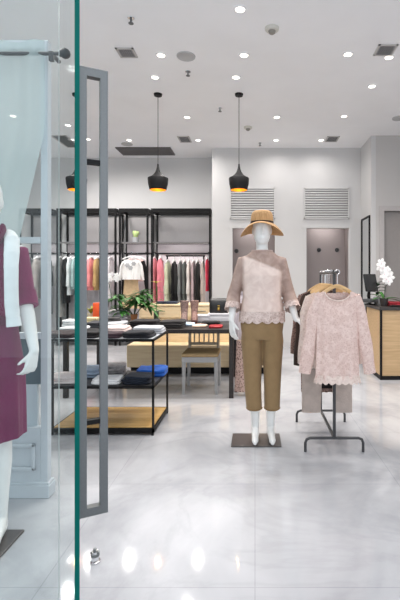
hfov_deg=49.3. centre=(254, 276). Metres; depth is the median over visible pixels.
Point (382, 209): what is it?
trim
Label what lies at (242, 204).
air vent
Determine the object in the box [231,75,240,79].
recessed light
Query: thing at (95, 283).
blouse
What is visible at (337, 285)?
clothes hanger
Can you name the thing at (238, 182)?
pendant lamp
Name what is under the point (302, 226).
trim
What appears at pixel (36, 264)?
jacket
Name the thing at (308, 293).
cardigan
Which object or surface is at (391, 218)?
door
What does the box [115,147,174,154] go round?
ceiling panel
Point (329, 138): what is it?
ceiling vent
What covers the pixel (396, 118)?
ceiling speaker
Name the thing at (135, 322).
trousers
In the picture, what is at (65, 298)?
black pullover
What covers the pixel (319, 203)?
air vent
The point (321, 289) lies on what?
clothes hanger
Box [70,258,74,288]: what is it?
blouse
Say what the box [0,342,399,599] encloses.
floor
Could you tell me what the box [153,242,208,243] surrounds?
shelf
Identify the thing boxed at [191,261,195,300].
dress
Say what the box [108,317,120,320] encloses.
scarf
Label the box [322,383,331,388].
skirt
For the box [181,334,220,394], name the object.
dining chair
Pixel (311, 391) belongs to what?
trousers
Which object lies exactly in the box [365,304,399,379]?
desk
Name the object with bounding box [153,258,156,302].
dress
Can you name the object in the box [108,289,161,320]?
potted plant
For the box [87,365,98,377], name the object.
jeans
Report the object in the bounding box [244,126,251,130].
smoke detector
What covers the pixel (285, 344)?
baseboard
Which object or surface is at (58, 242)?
shelf
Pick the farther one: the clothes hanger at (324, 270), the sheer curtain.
the clothes hanger at (324, 270)
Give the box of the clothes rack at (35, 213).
[19,208,61,338]
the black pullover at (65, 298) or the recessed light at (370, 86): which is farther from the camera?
the black pullover at (65, 298)
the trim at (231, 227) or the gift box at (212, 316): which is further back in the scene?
the trim at (231, 227)
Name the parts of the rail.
rail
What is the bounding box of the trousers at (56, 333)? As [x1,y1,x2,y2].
[51,330,74,337]
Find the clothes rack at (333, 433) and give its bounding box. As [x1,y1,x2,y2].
[296,270,364,451]
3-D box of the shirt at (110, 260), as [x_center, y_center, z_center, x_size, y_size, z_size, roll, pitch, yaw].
[-2.807,0.027,8.351,0.105,0.796,0.383,0,0,0]
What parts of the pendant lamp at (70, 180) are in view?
lamp shade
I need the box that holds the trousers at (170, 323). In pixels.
[160,319,186,327]
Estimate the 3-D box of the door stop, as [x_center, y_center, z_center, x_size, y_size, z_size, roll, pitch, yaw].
[-0.729,1.267,1.960,0.048,0.066,0.048,0,0,0]
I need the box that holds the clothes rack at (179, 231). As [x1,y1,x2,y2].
[151,208,211,302]
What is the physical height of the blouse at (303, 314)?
0.582 m
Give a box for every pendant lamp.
[65,92,74,190]
[148,92,167,191]
[229,92,248,191]
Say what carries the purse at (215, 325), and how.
on the table at (187, 329)
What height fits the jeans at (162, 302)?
0.033 m
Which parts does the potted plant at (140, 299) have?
stem, pot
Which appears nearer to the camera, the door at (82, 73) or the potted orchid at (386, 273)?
the door at (82, 73)
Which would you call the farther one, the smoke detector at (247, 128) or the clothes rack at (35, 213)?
the clothes rack at (35, 213)
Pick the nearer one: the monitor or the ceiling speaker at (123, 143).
the monitor
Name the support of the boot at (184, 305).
on the table at (187, 329)
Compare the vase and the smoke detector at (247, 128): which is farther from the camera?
the smoke detector at (247, 128)
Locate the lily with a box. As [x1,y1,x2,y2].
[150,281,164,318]
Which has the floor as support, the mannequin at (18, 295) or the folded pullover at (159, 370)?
the mannequin at (18, 295)
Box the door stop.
[89,547,100,565]
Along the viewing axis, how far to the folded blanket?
5.23 m
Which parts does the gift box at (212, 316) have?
lid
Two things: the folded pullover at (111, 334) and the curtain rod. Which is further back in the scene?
the folded pullover at (111, 334)
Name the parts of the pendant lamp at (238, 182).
lamp shade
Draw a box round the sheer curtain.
[0,39,44,237]
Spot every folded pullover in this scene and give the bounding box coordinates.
[87,320,98,327]
[108,331,124,337]
[121,372,154,384]
[136,365,167,376]
[201,320,219,324]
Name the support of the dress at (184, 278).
hanging from the clothes hanger
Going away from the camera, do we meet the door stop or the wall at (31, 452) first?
the door stop
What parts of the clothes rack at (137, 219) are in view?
panel, panel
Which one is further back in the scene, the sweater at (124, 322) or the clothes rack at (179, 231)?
the clothes rack at (179, 231)
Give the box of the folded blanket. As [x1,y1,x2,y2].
[108,309,130,321]
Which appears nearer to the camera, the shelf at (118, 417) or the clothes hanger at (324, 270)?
the clothes hanger at (324, 270)
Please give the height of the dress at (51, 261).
1.102 m
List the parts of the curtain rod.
rod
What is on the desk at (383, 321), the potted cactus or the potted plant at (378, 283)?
the potted plant at (378, 283)
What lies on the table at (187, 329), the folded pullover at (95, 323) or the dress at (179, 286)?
the folded pullover at (95, 323)
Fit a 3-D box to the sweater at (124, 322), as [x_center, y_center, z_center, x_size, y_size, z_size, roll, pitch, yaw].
[-1.585,0.527,4.840,0.263,0.063,0.320,0,0,0]
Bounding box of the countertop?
[138,303,208,305]
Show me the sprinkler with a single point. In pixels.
(130, 18)
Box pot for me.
[132,237,138,241]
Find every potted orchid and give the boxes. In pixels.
[108,272,118,304]
[374,258,399,305]
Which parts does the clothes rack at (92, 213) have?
hanging rail, panel, panel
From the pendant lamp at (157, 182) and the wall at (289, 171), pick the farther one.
the wall at (289, 171)
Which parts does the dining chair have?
leg, leg, seat, seat frame, backrest, leg, leg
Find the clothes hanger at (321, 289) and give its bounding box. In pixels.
[315,270,346,292]
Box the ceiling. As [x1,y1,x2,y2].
[0,0,399,157]
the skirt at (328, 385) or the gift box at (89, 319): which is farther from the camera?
the gift box at (89, 319)
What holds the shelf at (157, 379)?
attached to the display table at (120, 419)
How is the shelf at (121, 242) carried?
attached to the clothes rack at (137, 219)
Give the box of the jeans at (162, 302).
[157,301,178,303]
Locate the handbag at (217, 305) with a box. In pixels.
[209,298,227,312]
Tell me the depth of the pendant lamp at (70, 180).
5.53 m
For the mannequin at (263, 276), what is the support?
on the floor
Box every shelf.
[54,371,159,385]
[54,407,165,427]
[55,334,159,338]
[58,242,118,243]
[121,242,150,243]
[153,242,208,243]
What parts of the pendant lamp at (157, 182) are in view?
lamp shade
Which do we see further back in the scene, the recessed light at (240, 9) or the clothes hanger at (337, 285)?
the recessed light at (240, 9)
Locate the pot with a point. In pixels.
(135, 239)
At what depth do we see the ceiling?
4.95 m
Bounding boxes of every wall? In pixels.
[4,40,54,497]
[18,158,347,338]
[212,148,360,341]
[361,136,375,297]
[376,136,399,296]
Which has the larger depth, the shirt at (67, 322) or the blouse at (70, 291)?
the blouse at (70, 291)
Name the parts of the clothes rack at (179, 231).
hanging rail, panel, panel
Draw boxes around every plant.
[87,306,92,316]
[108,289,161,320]
[370,281,384,303]
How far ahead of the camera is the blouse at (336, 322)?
3.09 m
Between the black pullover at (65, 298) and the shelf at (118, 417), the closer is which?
the shelf at (118, 417)
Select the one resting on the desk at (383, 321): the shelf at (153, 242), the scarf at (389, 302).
the scarf at (389, 302)
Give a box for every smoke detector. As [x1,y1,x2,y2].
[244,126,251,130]
[265,24,278,34]
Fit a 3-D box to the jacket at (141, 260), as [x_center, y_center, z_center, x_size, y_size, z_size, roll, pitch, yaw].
[-2.305,-0.050,8.259,0.527,0.617,0.069,0,0,0]
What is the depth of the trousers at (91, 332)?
3.60 m
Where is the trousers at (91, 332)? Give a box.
[87,328,98,337]
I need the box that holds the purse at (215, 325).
[209,324,222,327]
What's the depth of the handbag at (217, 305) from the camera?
5.45 m
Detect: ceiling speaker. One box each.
[121,142,132,145]
[177,51,194,61]
[392,116,399,120]
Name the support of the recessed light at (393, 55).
in the ceiling
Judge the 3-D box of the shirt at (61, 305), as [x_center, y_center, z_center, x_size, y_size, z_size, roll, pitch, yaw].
[-3.777,0.200,8.351,0.117,1.141,0.390,0,0,0]
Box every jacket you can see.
[31,258,40,298]
[121,258,145,289]
[195,262,200,302]
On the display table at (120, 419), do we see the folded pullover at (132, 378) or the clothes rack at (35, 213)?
the folded pullover at (132, 378)
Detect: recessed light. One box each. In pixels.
[150,75,159,79]
[155,52,166,58]
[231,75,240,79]
[233,5,246,13]
[238,52,249,58]
[342,51,353,57]
[367,84,376,88]
[383,54,394,59]
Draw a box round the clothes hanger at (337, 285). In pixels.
[322,269,350,293]
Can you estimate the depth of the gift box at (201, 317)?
5.39 m
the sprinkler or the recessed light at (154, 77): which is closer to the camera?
the sprinkler
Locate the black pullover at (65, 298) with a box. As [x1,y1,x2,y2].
[61,258,70,302]
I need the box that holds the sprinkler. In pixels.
[127,16,134,24]
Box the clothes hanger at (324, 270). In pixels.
[310,270,336,292]
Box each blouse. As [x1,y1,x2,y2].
[66,258,74,294]
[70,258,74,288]
[87,258,93,289]
[92,258,98,289]
[108,324,131,330]
[186,261,190,300]
[192,324,207,326]
[234,291,242,339]
[290,290,332,392]
[298,292,338,368]
[298,292,362,367]
[299,291,375,384]
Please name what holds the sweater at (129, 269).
hanging from the clothes hanger
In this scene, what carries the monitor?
on the desk at (383, 321)
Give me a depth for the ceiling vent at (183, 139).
7.47 m
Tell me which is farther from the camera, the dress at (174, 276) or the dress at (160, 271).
the dress at (160, 271)
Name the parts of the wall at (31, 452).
panel moulding, infill panel, panel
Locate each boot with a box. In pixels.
[180,301,188,321]
[190,300,198,322]
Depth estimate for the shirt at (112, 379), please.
3.59 m
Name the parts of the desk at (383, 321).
panel, panel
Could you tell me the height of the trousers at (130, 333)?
0.055 m
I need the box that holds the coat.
[205,258,208,290]
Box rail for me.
[166,255,204,266]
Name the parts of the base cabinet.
drawer, drawer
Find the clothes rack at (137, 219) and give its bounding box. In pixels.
[119,208,153,345]
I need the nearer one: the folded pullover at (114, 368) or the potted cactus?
the folded pullover at (114, 368)
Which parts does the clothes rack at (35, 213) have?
panel, panel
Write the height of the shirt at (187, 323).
0.028 m
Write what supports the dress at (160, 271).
hanging from the clothes hanger
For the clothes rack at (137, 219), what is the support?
on the floor
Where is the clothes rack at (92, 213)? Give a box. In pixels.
[56,208,123,345]
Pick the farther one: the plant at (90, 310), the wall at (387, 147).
the wall at (387, 147)
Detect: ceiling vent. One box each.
[51,135,74,147]
[115,48,137,57]
[177,136,191,142]
[325,136,339,141]
[373,44,397,55]
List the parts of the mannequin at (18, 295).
plate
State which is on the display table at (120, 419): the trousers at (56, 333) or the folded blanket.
the trousers at (56, 333)
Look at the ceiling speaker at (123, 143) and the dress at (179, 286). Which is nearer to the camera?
the dress at (179, 286)
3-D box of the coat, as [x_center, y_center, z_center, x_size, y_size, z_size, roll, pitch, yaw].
[-0.923,-0.049,8.351,0.098,0.643,0.379,0,0,0]
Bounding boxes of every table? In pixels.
[51,330,167,435]
[63,320,235,397]
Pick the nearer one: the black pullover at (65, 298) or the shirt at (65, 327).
the shirt at (65, 327)
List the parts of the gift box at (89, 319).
lid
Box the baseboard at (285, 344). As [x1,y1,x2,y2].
[283,342,290,346]
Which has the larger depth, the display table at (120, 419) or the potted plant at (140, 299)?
the potted plant at (140, 299)
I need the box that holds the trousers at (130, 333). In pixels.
[122,330,155,337]
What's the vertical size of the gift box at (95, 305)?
0.235 m
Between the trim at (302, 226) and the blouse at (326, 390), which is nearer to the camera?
the blouse at (326, 390)
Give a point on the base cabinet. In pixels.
(139, 354)
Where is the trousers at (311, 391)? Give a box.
[302,369,351,412]
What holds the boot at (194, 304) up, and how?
on the table at (187, 329)
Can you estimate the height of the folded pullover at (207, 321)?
0.036 m
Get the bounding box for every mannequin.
[0,186,38,557]
[225,210,300,446]
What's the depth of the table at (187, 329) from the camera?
4.61 m
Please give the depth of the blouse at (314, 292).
3.35 m
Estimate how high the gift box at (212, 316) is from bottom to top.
0.100 m
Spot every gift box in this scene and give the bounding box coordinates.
[87,317,98,321]
[93,303,98,316]
[198,314,208,321]
[208,312,228,320]
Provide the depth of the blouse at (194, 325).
4.78 m
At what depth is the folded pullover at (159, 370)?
3.90 m
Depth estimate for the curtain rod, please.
2.46 m
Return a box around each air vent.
[230,188,274,218]
[304,188,348,218]
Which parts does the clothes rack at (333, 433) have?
post, rail, post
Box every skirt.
[122,280,138,308]
[234,340,244,391]
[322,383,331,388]
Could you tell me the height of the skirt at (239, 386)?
0.560 m
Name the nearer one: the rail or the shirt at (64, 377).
the shirt at (64, 377)
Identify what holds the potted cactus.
on the clothes rack at (137, 219)
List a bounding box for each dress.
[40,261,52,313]
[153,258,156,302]
[157,258,163,300]
[164,261,170,300]
[170,261,177,300]
[177,261,182,302]
[182,261,186,300]
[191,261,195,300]
[200,262,205,302]
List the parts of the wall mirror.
glass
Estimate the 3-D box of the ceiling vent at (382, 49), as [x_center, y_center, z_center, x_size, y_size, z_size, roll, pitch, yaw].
[1.378,-2.394,4.539,0.201,0.012,0.220,0,0,0]
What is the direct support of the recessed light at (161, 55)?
in the ceiling
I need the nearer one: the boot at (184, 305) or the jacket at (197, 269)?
the boot at (184, 305)
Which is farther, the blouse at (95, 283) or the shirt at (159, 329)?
the blouse at (95, 283)
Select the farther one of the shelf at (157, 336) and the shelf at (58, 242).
the shelf at (58, 242)
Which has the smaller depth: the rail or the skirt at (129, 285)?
the rail
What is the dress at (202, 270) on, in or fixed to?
hanging from the clothes hanger
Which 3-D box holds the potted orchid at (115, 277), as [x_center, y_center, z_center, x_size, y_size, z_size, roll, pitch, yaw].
[-1.824,0.244,5.500,0.217,0.631,0.090,0,0,0]
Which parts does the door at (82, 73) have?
pane, handle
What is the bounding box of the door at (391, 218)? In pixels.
[384,211,399,300]
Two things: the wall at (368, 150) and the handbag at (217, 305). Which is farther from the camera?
the wall at (368, 150)
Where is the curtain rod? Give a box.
[0,48,70,63]
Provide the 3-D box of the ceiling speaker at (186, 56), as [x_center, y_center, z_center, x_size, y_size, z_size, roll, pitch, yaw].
[-0.749,-2.394,4.670,0.204,0.012,0.204,0,0,0]
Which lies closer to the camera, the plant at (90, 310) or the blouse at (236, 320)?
the blouse at (236, 320)
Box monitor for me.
[362,274,377,304]
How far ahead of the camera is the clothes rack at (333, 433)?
3.19 m
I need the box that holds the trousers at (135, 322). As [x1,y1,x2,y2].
[127,319,159,327]
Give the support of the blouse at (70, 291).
hanging from the clothes hanger
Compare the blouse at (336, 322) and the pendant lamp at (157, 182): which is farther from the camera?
the pendant lamp at (157, 182)
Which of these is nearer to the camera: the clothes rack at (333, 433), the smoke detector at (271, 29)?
the clothes rack at (333, 433)
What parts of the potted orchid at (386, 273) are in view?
flower, pot, flower, flower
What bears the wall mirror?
attached to the wall at (368, 150)
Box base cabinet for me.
[127,303,263,373]
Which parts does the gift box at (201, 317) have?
lid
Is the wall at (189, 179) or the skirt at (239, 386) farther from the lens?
the wall at (189, 179)
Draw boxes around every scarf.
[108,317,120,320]
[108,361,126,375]
[388,301,399,305]
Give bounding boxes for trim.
[227,225,277,283]
[301,225,351,292]
[379,206,399,297]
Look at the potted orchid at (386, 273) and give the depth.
5.59 m
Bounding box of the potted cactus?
[132,231,138,241]
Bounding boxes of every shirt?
[54,371,74,383]
[55,258,65,316]
[59,325,89,329]
[62,319,74,326]
[91,374,123,384]
[108,258,113,298]
[133,325,165,333]
[186,322,194,325]
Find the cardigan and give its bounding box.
[294,291,332,365]
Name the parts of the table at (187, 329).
leg, leg, leg, leg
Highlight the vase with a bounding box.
[154,311,158,318]
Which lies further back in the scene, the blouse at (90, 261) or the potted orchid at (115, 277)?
the blouse at (90, 261)
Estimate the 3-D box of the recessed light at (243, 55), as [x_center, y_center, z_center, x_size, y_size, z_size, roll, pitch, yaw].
[-0.119,-2.396,4.649,0.126,0.008,0.126,0,0,0]
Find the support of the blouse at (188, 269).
hanging from the clothes hanger
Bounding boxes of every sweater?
[108,320,127,324]
[118,259,143,279]
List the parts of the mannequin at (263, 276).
plate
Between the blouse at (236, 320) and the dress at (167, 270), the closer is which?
the blouse at (236, 320)
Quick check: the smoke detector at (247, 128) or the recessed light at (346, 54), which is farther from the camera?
the smoke detector at (247, 128)
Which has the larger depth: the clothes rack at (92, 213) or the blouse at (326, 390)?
the clothes rack at (92, 213)
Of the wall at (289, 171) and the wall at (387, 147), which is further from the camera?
the wall at (289, 171)
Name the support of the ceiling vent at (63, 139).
in the ceiling
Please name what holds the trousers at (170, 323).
on the table at (187, 329)
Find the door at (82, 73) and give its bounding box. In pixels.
[75,0,107,599]
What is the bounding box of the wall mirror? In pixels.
[361,215,369,309]

